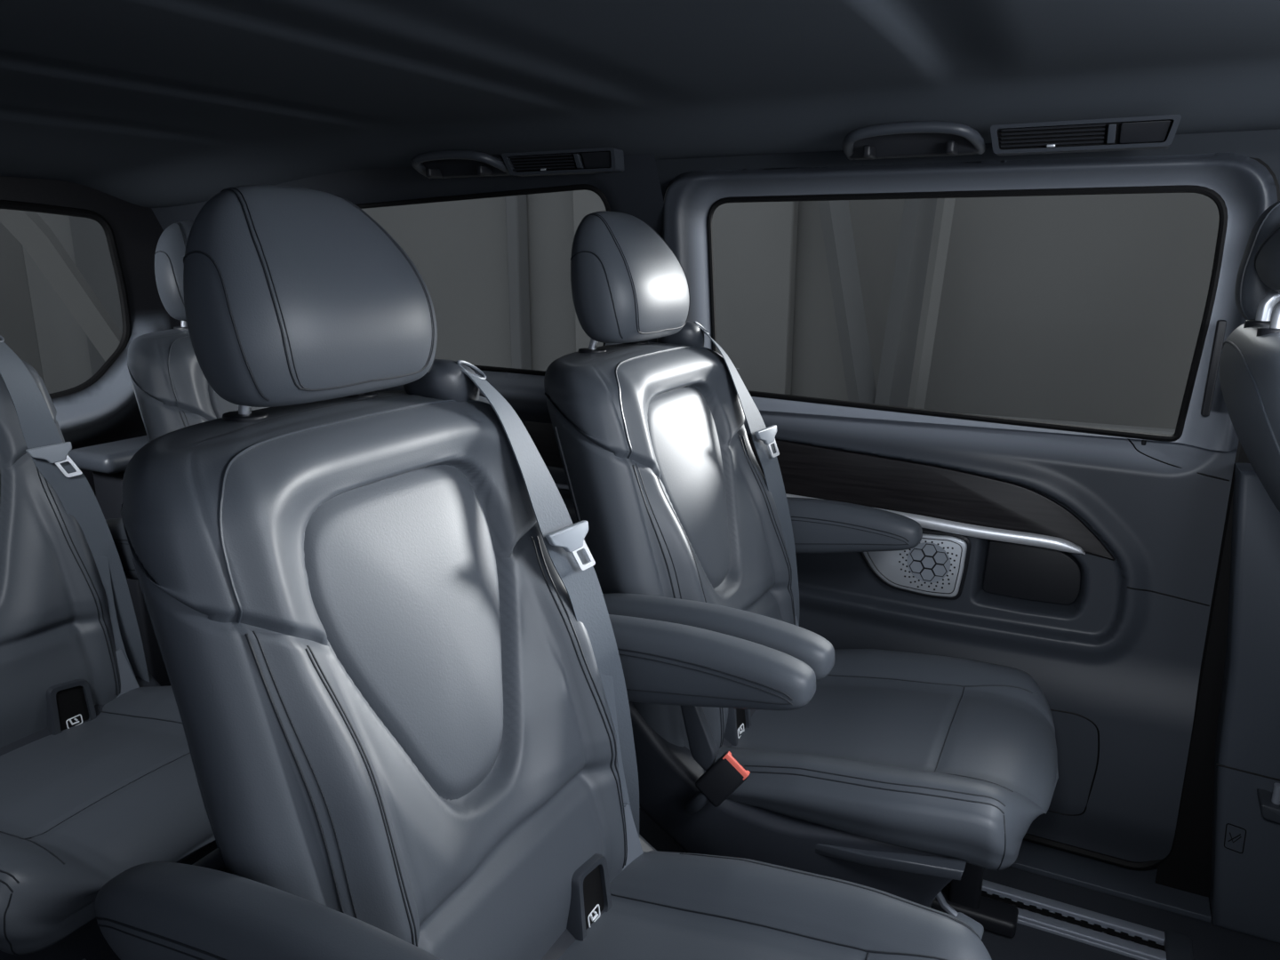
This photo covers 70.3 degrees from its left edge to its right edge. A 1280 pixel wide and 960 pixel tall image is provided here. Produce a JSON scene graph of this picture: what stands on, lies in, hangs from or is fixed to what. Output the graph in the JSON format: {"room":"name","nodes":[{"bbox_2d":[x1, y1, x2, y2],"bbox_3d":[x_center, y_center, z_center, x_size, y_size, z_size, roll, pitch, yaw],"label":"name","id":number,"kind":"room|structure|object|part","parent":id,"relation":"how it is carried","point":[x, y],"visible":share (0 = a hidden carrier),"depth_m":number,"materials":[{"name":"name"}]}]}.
{"room":"vehicle interior","nodes":[
{"label":"vehicle interior","id":0,"kind":"room"},
{"bbox_2d":[0,176,180,498],"bbox_3d":[-1.659,0.036,1.677,0.070,1.310,1.960,7,16,26],"label":"wall","id":1,"kind":"structure","parent":0,"point":[107,411],"depth_m":2.29,"materials":[{"name":"black plastic"}]},
{"bbox_2d":[0,200,131,399],"bbox_3d":[-1.631,-0.310,1.725,0.020,0.469,1.399,7,16,26],"label":"window","id":2,"kind":"structure","parent":1,"relation":"in","point":[6,204],"depth_m":2.26,"materials":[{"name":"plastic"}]},
{"bbox_2d":[151,153,663,523],"bbox_3d":[-0.608,-0.084,2.176,1.470,1.300,0.115,7,16,26],"label":"wall","id":3,"kind":"structure","parent":0,"point":[636,191],"depth_m":1.96,"materials":[{"name":"grey plastic"}]},
{"bbox_3d":[-0.581,-0.127,2.197,1.390,0.096,0.010,7,16,26],"label":"wood trim","id":4,"kind":"part","parent":3,"relation":"part of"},
{"bbox_2d":[655,128,1279,197],"bbox_3d":[0.719,-0.484,1.389,1.560,0.140,0.043,7,16,26],"label":"trim","id":5,"kind":"structure","parent":3,"relation":"attached to","point":[1264,145],"depth_m":1.47,"materials":[{"name":"grey plastic"}]},
{"bbox_2d":[663,152,1279,870],"bbox_3d":[0.495,0.050,1.686,1.011,1.236,0.113,7,16,26],"label":"door","id":6,"kind":"structure","parent":3,"relation":"in","point":[1085,562],"depth_m":1.58,"materials":[{"name":"grey plastic"}]},
{"bbox_2d":[860,529,971,599],"bbox_3d":[0.503,0.151,1.685,0.202,0.129,0.016,7,16,26],"label":"speaker grille","id":7,"kind":"object","parent":6,"relation":"attached to","point":[940,567],"depth_m":1.67,"materials":[{"name":"grey plastic"}]},
{"bbox_3d":[0.426,0.011,1.702,0.845,0.158,0.012,7,16,26],"label":"wood trim","id":8,"kind":"part","parent":6,"relation":"part of","materials":[{"name":"black wood"}]},
{"bbox_2d":[1009,840,1211,922],"bbox_3d":[-0.108,0.594,2.120,2.460,0.012,0.100,7,16,26],"label":"trim","id":9,"kind":"structure","parent":3,"relation":"attached to","point":[1140,886],"depth_m":1.63,"materials":[{"name":"grey plastic"}]},
{"bbox_2d":[0,0,1279,207],"bbox_3d":[-0.349,-0.384,0.827,3.100,0.126,1.975,7,16,26],"label":"ceiling","id":10,"kind":"structure","parent":0,"point":[145,103],"depth_m":1.18,"materials":[{"name":"grey fabric"}]},
{"bbox_2d":[410,149,510,178],"bbox_3d":[-0.353,-0.615,1.771,0.213,0.046,0.095,7,16,26],"label":"handle","id":11,"kind":"object","parent":10,"relation":"attached to","point":[453,163],"visible":0.97,"depth_m":1.76,"materials":[{"name":"black plastic"}]},
{"bbox_2d":[501,147,624,176],"bbox_3d":[-0.142,-0.589,1.688,0.242,0.038,0.055,7,16,26],"label":"ceiling vent","id":12,"kind":"object","parent":10,"relation":"in","point":[599,160],"visible":1,"depth_m":1.67,"materials":[{"name":"black plastic"}]},
{"bbox_3d":[-0.075,-0.579,1.645,0.060,0.026,0.023,7,16,26],"label":"plate","id":13,"kind":"part","parent":12,"relation":"part of","materials":[{"name":"black plastic"}]},
{"bbox_2d":[842,120,986,159],"bbox_3d":[0.413,-0.519,1.389,0.213,0.046,0.095,7,16,26],"label":"handle","id":14,"kind":"object","parent":10,"relation":"attached to","point":[911,139],"visible":1,"depth_m":1.38,"materials":[{"name":"grey plastic"}]},
{"bbox_2d":[990,114,1181,155],"bbox_3d":[0.632,-0.492,1.302,0.242,0.038,0.055,7,16,26],"label":"ceiling vent","id":15,"kind":"object","parent":10,"relation":"in","point":[1153,132],"visible":1,"depth_m":1.29,"materials":[{"name":"grey plastic"}]},
{"bbox_3d":[0.699,-0.481,1.260,0.060,0.026,0.023,7,16,26],"label":"plate","id":16,"kind":"part","parent":15,"relation":"part of","materials":[{"name":"black plastic"}]},
{"bbox_2d":[639,807,1279,959],"bbox_3d":[-0.320,0.849,1.195,3.200,0.030,2.100,7,16,26],"label":"floor","id":17,"kind":"structure","parent":0,"point":[1210,941],"depth_m":1.52,"materials":[{"name":"grey carpet"}]},
{"bbox_2d":[0,335,217,959],"bbox_3d":[-0.846,0.227,1.229,0.736,1.155,0.605,7,16,26],"label":"passenger seat","id":18,"kind":"object","parent":17,"relation":"on","point":[99,781],"visible":0.76,"depth_m":1.33,"materials":[{"name":"grey leather"}]},
{"bbox_3d":[-1.034,0.157,1.311,0.304,0.545,0.473,7,16,26],"label":"backrest","id":19,"kind":"part","parent":18,"relation":"part of","materials":[{"name":"grey leather"}]},
{"bbox_3d":[-0.870,-0.022,1.379,0.006,0.037,0.038,11,18,38],"label":"tongue plate","id":20,"kind":"part","parent":18,"relation":"part of","materials":[{"name":"silver metal"}]},
{"bbox_3d":[-0.866,0.344,1.375,0.033,0.084,0.065,7,16,26],"label":"anchor frame","id":21,"kind":"part","parent":18,"relation":"part of","materials":[{"name":"grey plastic"}]},
{"bbox_2d":[0,686,215,955],"bbox_3d":[-0.743,0.404,1.219,0.504,0.111,0.472,7,16,26],"label":"seat cushion","id":22,"kind":"object","parent":18,"relation":"on","point":[98,783],"depth_m":1.13,"materials":[{"name":"grey leather"}]},
{"bbox_3d":[-0.855,0.467,1.294,0.574,0.433,0.486,7,16,26],"label":"seat","id":23,"kind":"part","parent":18,"relation":"part of","materials":[{"name":"grey leather"}]},
{"bbox_3d":[-0.796,0.118,1.491,0.404,0.107,0.060,7,16,26],"label":"armrest","id":24,"kind":"part","parent":18,"relation":"part of","materials":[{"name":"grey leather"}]},
{"bbox_2d":[69,435,170,686],"bbox_3d":[-1.175,0.219,2.278,0.180,0.658,0.360,7,16,26],"label":"wall panel","id":25,"kind":"object","parent":17,"relation":"on","point":[108,462],"visible":0.26,"depth_m":2.15,"materials":[{"name":"grey plastic"}]},
{"bbox_2d":[127,220,267,441],"bbox_3d":[-0.563,0.092,1.764,0.736,1.155,0.605,7,16,26],"label":"passenger seat","id":26,"kind":"object","parent":17,"relation":"on","point":[172,390],"visible":0.09,"depth_m":1.63,"materials":[{"name":"grey leather"}]},
{"bbox_3d":[-0.751,0.022,1.846,0.304,0.545,0.473,7,16,26],"label":"backrest","id":27,"kind":"part","parent":26,"relation":"part of","materials":[{"name":"grey leather"}]},
{"bbox_3d":[-0.874,-0.300,1.749,0.022,0.067,0.011,7,16,26],"label":"post","id":28,"kind":"part","parent":26,"relation":"part of","materials":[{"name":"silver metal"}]},
{"bbox_3d":[-0.725,-0.086,1.805,0.101,0.314,0.262,7,16,26],"label":"panel","id":29,"kind":"part","parent":26,"relation":"part of","materials":[{"name":"grey leather"}]},
{"bbox_2d":[95,184,991,959],"bbox_3d":[-0.038,0.329,0.827,0.736,1.155,0.605,7,16,26],"label":"passenger seat","id":30,"kind":"object","parent":17,"relation":"on","point":[403,678],"visible":1,"depth_m":0.81,"materials":[{"name":"grey leather"}]},
{"bbox_3d":[-0.349,-0.064,0.811,0.022,0.067,0.011,7,16,26],"label":"post","id":31,"kind":"part","parent":30,"relation":"part of","materials":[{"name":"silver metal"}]},
{"bbox_3d":[-0.238,0.338,0.619,0.404,0.107,0.060,7,16,26],"label":"armrest","id":32,"kind":"part","parent":30,"relation":"part of","materials":[{"name":"grey leather"}]},
{"bbox_3d":[-0.227,0.258,0.909,0.304,0.545,0.473,7,16,26],"label":"backrest","id":33,"kind":"part","parent":30,"relation":"part of","materials":[{"name":"grey leather"}]},
{"bbox_3d":[-0.200,0.150,0.867,0.101,0.314,0.262,7,16,26],"label":"panel","id":34,"kind":"part","parent":30,"relation":"part of","materials":[{"name":"grey leather"}]},
{"bbox_2d":[403,359,486,401],"bbox_3d":[-0.215,-0.101,0.984,0.086,0.064,0.083,7,16,26],"label":"outlet","id":35,"kind":"object","parent":30,"relation":"attached to","point":[445,380],"depth_m":0.95,"materials":[{"name":"grey plastic"}]},
{"bbox_3d":[-0.063,0.079,0.977,0.006,0.037,0.038,11,18,38],"label":"tongue plate","id":36,"kind":"part","parent":30,"relation":"part of","materials":[{"name":"silver metal"}]},
{"bbox_3d":[-0.058,0.445,0.973,0.033,0.084,0.065,7,16,26],"label":"anchor frame","id":37,"kind":"part","parent":30,"relation":"part of","materials":[{"name":"grey plastic"}]},
{"bbox_3d":[-0.048,0.568,0.892,0.574,0.433,0.486,7,16,26],"label":"seat","id":38,"kind":"part","parent":30,"relation":"part of","materials":[{"name":"grey leather"}]},
{"bbox_3d":[0.011,0.219,1.088,0.404,0.107,0.060,7,16,26],"label":"armrest","id":39,"kind":"part","parent":30,"relation":"part of","materials":[{"name":"grey leather"}]},
{"bbox_2d":[558,850,991,959],"bbox_3d":[0.065,0.505,0.817,0.504,0.111,0.472,7,16,26],"label":"seat cushion","id":40,"kind":"object","parent":30,"relation":"on","point":[613,905],"depth_m":0.94,"materials":[{"name":"grey leather"}]},
{"bbox_2d":[544,211,1058,939],"bbox_3d":[0.245,0.194,1.361,0.736,1.155,0.605,7,16,26],"label":"passenger seat","id":41,"kind":"object","parent":17,"relation":"on","point":[907,775],"visible":0.88,"depth_m":1.26,"materials":[{"name":"grey leather"}]},
{"bbox_3d":[-0.066,-0.198,1.346,0.022,0.067,0.011,7,16,26],"label":"post","id":42,"kind":"part","parent":41,"relation":"part of","materials":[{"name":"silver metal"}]},
{"bbox_3d":[0.057,0.123,1.443,0.304,0.545,0.473,7,16,26],"label":"backrest","id":43,"kind":"part","parent":41,"relation":"part of","materials":[{"name":"grey leather"}]},
{"bbox_2d":[656,320,709,347],"bbox_3d":[0.068,-0.235,1.519,0.086,0.064,0.083,7,16,26],"label":"outlet","id":44,"kind":"object","parent":41,"relation":"attached to","point":[692,335],"depth_m":1.48,"materials":[{"name":"grey plastic"}]},
{"bbox_3d":[0.083,0.015,1.402,0.101,0.314,0.262,7,16,26],"label":"panel","id":45,"kind":"part","parent":41,"relation":"part of","materials":[{"name":"grey leather"}]},
{"bbox_3d":[0.046,0.203,1.154,0.404,0.107,0.060,7,16,26],"label":"armrest","id":46,"kind":"part","parent":41,"relation":"part of","materials":[{"name":"grey leather"}]},
{"bbox_3d":[0.141,0.350,1.349,0.033,0.084,0.065,7,16,26],"label":"anchor frame","id":47,"kind":"part","parent":41,"relation":"part of","materials":[{"name":"grey plastic"}]},
{"bbox_3d":[0.221,-0.056,1.512,0.006,0.037,0.038,11,18,38],"label":"tongue plate","id":48,"kind":"part","parent":41,"relation":"part of","materials":[{"name":"silver metal"}]},
{"bbox_3d":[0.236,0.433,1.427,0.574,0.433,0.486,7,16,26],"label":"seat","id":49,"kind":"part","parent":41,"relation":"part of","materials":[{"name":"grey leather"}]},
{"bbox_3d":[0.294,0.085,1.623,0.404,0.107,0.060,7,16,26],"label":"armrest","id":50,"kind":"part","parent":41,"relation":"part of","materials":[{"name":"grey leather"}]},
{"bbox_2d":[704,648,1058,870],"bbox_3d":[0.348,0.371,1.351,0.504,0.111,0.472,7,16,26],"label":"seat cushion","id":51,"kind":"object","parent":41,"relation":"on","point":[896,760],"depth_m":1.21,"materials":[{"name":"grey leather"}]},
{"bbox_3d":[0.225,0.454,1.183,0.377,0.058,0.029,7,16,26],"label":"trim","id":52,"kind":"part","parent":41,"relation":"part of","materials":[{"name":"grey plastic"}]},
{"bbox_3d":[0.412,0.572,1.237,0.015,0.032,0.048,-9,17,-31],"label":"release lever","id":53,"kind":"part","parent":41,"relation":"part of","materials":[{"name":"silver metal"}]},
{"bbox_3d":[0.551,0.637,1.525,0.050,0.210,0.035,7,16,26],"label":"leg","id":54,"kind":"part","parent":41,"relation":"part of","materials":[{"name":"black plastic"}]},
{"bbox_2d":[946,879,1193,959],"bbox_3d":[-0.063,0.643,1.923,2.127,0.018,0.082,7,16,26],"label":"rail","id":55,"kind":"object","parent":17,"relation":"on","point":[1113,934],"visible":0.12,"depth_m":1.51,"materials":[{"name":"silver metal"}]},
{"bbox_2d":[1219,200,1279,512],"bbox_3d":[0.993,0.283,0.995,0.702,1.164,0.490,7,16,26],"label":"seat","id":56,"kind":"object","parent":17,"relation":"on","point":[1250,357],"visible":1,"depth_m":0.97,"materials":[{"name":"grey leather"}]},
{"bbox_3d":[0.875,0.137,1.020,0.437,0.597,0.481,7,16,26],"label":"backrest","id":57,"kind":"part","parent":56,"relation":"part of","materials":[{"name":"grey leather"}]},
{"bbox_3d":[0.750,-0.190,1.071,0.042,0.085,0.015,7,16,26],"label":"post","id":58,"kind":"part","parent":56,"relation":"part of","materials":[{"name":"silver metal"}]},
{"bbox_3d":[0.695,-0.164,0.968,0.042,0.085,0.015,7,16,26],"label":"post","id":59,"kind":"part","parent":56,"relation":"part of","materials":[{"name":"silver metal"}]},
{"bbox_2d":[1155,445,1250,902],"bbox_3d":[1.169,0.197,1.348,0.572,1.160,0.001,7,16,26],"label":"wall","id":60,"kind":"structure","parent":0,"point":[1188,868],"depth_m":1.54,"materials":[{"name":"black plastic"}]},
{"bbox_2d":[1209,462,1279,943],"bbox_3d":[1.094,0.371,1.392,0.406,0.800,0.160,7,16,26],"label":"trim","id":61,"kind":"structure","parent":60,"relation":"attached to","point":[1244,884],"depth_m":1.43,"materials":[{"name":"grey plastic"}]},
{"label":"outside","id":62,"kind":"structure","parent":0,"visible":0},
{"bbox_3d":[-1.081,0.933,3.706,20.000,0.100,16.000,7,16,26],"label":"floor","id":63,"kind":"structure","parent":62,"visible":0},
{"bbox_2d":[0,222,44,383],"bbox_3d":[-7.997,-2.502,4.304,0.200,6.250,9.200,7,16,26],"label":"wall","id":64,"kind":"structure","parent":63,"relation":"on","point":[17,322],"depth_m":8.55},
{"bbox_2d":[0,208,121,361],"bbox_3d":[-4.813,-1.770,6.591,0.260,3.780,2.713,7,16,26],"label":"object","id":65,"kind":"object","parent":63,"relation":"on","point":[28,228],"visible":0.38,"depth_m":7.11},
{"bbox_2d":[68,216,122,375],"bbox_3d":[-3.895,-3.268,7.548,2.850,6.150,0.280,7,16,26],"label":"wall","id":66,"kind":"structure","parent":63,"relation":"on","point":[92,257],"depth_m":8.29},
{"bbox_2d":[505,194,531,369],"bbox_3d":[-0.868,-2.909,6.122,0.100,6.150,0.130,7,16,26],"label":"post","id":67,"kind":"object","parent":63,"relation":"on","point":[516,205],"visible":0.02,"depth_m":6.45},
{"bbox_2d":[22,191,1219,429],"bbox_3d":[-2.309,-3.189,7.029,12.950,6.250,0.200,7,16,26],"label":"wall","id":68,"kind":"structure","parent":63,"relation":"on","point":[1089,308],"depth_m":5.21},
{"bbox_2d":[572,190,798,394],"bbox_3d":[0.255,-2.772,5.578,1.550,6.150,0.100,7,16,26],"label":"wall","id":69,"kind":"structure","parent":63,"relation":"on","point":[755,244],"depth_m":5.69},
{"bbox_2d":[817,200,876,403],"bbox_3d":[0.995,-2.131,5.081,1.256,5.186,0.170,7,16,26],"label":"beam","id":70,"kind":"structure","parent":63,"relation":"on","point":[835,215],"depth_m":5.21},
{"bbox_2d":[874,198,937,407],"bbox_3d":[1.568,-2.045,4.741,0.629,5.167,0.200,7,16,26],"label":"beam","id":71,"kind":"structure","parent":63,"relation":"on","point":[917,221],"depth_m":5.00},
{"bbox_2d":[907,198,955,408],"bbox_3d":[1.620,-1.997,4.552,0.450,5.156,0.090,7,16,26],"label":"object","id":72,"kind":"object","parent":63,"relation":"on","point":[944,212],"visible":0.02,"depth_m":4.83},
{"bbox_2d":[967,413,1175,434],"bbox_3d":[1.245,0.106,4.758,2.820,0.970,0.100,7,16,26],"label":"barrier","id":73,"kind":"object","parent":63,"relation":"on","point":[1143,429],"visible":0.02,"depth_m":4.17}
]}

